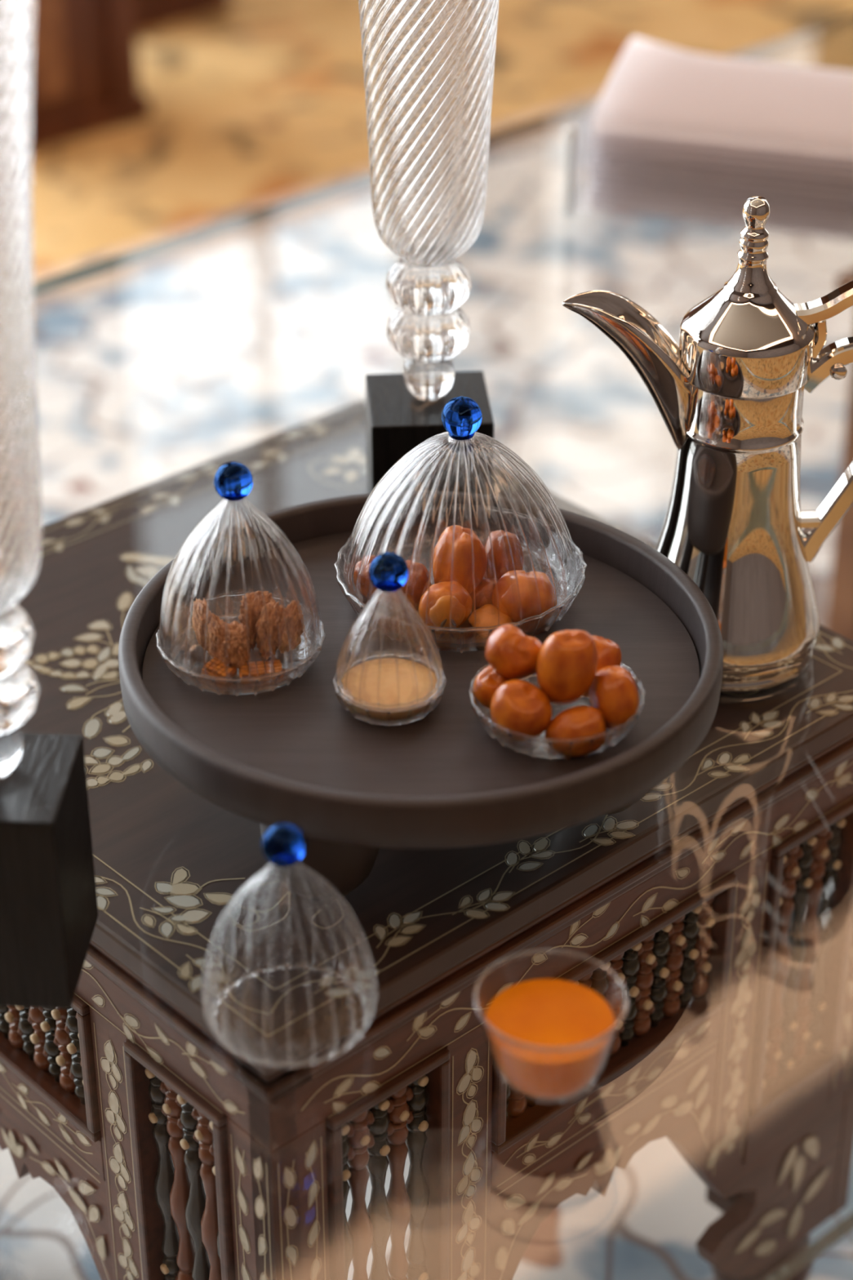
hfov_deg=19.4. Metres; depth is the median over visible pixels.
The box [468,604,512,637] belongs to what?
date
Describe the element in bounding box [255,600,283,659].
biscuit
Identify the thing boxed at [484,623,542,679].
date
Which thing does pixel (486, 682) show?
date
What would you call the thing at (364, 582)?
date
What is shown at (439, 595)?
date
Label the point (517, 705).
date
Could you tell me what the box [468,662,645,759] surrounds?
glass dish
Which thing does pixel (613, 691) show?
date
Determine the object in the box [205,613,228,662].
biscuit
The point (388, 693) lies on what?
paste
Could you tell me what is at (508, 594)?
date
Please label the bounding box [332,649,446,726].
glass dish
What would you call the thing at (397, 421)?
block
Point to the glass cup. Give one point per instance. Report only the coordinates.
(502, 1036)
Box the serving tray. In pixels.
[118,490,723,901]
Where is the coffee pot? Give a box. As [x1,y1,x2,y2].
[562,195,852,692]
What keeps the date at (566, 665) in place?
in the glass dish at (627, 726)
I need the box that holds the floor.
[31,0,852,276]
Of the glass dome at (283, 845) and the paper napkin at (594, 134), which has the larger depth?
the paper napkin at (594, 134)
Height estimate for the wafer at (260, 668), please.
0.006 m
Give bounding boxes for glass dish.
[155,591,325,696]
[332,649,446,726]
[333,504,586,653]
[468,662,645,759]
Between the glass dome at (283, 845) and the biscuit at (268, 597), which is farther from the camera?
the biscuit at (268, 597)
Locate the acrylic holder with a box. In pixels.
[564,125,577,214]
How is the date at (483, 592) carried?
in the glass dish at (566, 603)
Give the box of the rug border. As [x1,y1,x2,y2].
[34,14,852,1279]
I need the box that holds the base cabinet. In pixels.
[134,0,231,32]
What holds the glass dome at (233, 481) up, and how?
on the glass dish at (175, 668)
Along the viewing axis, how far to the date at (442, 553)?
1.35 m
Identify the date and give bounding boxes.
[353,555,392,605]
[387,560,431,613]
[418,580,472,634]
[432,524,487,595]
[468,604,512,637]
[470,577,499,613]
[473,665,512,709]
[484,529,524,578]
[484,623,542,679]
[489,679,552,742]
[491,569,556,626]
[536,629,597,704]
[544,705,606,755]
[582,635,621,697]
[589,665,639,731]
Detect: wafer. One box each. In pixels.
[201,657,237,684]
[238,659,283,684]
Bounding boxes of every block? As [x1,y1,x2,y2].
[0,733,97,1008]
[365,370,493,495]
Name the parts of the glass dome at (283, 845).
knob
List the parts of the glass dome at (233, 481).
knob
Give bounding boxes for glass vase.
[358,0,499,400]
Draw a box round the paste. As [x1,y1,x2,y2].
[342,657,437,720]
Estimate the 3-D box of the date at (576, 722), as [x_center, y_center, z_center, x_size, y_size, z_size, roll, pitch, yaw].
[0.076,0.046,1.254,0.029,0.026,0.026,14,34,22]
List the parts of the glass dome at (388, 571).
knob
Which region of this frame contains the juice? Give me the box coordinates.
[484,978,615,1098]
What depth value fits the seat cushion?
2.07 m
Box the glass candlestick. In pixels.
[0,0,42,777]
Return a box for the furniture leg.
[31,0,151,151]
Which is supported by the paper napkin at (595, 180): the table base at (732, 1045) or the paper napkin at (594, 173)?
the paper napkin at (594, 173)
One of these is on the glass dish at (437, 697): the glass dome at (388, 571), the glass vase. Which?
the glass dome at (388, 571)
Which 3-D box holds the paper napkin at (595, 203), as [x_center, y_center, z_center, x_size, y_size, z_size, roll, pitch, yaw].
[0.313,-0.382,2.123,0.318,0.006,0.152,9,33,14]
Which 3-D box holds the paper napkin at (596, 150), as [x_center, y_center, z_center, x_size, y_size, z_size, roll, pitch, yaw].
[0.313,-0.422,2.097,0.318,0.006,0.152,9,33,14]
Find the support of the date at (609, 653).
in the glass dish at (627, 726)
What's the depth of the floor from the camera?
3.98 m
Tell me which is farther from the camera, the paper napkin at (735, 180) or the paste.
the paper napkin at (735, 180)
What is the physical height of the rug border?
0.012 m
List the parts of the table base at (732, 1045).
lattice frame, rail, post, lattice frame, frieze rail, post, post, lattice frame, post, cornice moulding, frieze rail, rail, lattice frame, post, rail, lattice frame, lattice frame, post, post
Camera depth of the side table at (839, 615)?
2.47 m
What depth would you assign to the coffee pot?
1.41 m
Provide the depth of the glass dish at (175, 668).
1.31 m
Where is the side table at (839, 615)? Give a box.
[825,268,852,640]
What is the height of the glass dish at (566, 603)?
0.021 m
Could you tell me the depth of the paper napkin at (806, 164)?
2.04 m
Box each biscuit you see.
[191,598,211,649]
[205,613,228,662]
[220,620,250,669]
[238,591,274,621]
[240,591,262,650]
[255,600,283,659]
[276,600,304,653]
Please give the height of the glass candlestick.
0.411 m
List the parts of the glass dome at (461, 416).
knob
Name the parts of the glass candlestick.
foot bulb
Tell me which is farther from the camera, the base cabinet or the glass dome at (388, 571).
the base cabinet
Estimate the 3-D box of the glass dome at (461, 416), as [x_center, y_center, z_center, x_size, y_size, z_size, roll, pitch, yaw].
[0.019,-0.078,1.358,0.130,0.118,0.130,-17,35,-26]
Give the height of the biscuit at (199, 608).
0.028 m
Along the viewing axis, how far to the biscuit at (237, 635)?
1.31 m
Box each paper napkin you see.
[586,184,852,228]
[588,154,852,197]
[590,137,852,173]
[591,130,852,164]
[591,169,852,205]
[591,177,852,213]
[591,184,852,222]
[591,200,852,236]
[592,146,852,182]
[593,154,852,189]
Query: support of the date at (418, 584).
in the glass dish at (566, 603)
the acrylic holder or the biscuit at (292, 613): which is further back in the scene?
the acrylic holder
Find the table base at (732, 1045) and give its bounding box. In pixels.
[0,400,852,1279]
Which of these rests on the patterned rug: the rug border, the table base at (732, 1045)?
the table base at (732, 1045)
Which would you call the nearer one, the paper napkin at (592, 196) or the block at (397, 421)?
the block at (397, 421)
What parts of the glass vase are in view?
foot bulb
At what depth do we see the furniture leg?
3.74 m
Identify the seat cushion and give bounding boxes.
[590,35,852,157]
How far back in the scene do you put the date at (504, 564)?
1.38 m
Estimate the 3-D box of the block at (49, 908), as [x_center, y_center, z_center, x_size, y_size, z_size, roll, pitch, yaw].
[-0.209,0.113,1.224,0.075,0.112,0.075,2,32,3]
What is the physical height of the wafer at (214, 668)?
0.008 m
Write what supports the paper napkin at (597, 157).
on the paper napkin at (735, 180)
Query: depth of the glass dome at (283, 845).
1.18 m
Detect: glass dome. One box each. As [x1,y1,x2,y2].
[159,462,320,690]
[200,822,378,1067]
[336,551,443,708]
[343,395,577,644]
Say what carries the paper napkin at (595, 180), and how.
on the paper napkin at (780, 209)
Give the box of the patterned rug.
[0,91,852,1279]
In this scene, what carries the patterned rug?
on the floor
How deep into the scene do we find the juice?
1.16 m
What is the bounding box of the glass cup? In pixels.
[473,948,628,1103]
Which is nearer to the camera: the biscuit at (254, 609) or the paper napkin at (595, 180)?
the biscuit at (254, 609)
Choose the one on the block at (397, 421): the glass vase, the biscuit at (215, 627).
the glass vase
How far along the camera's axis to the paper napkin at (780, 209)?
2.07 m
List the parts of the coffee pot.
beak spout, lid, thumb lever, handle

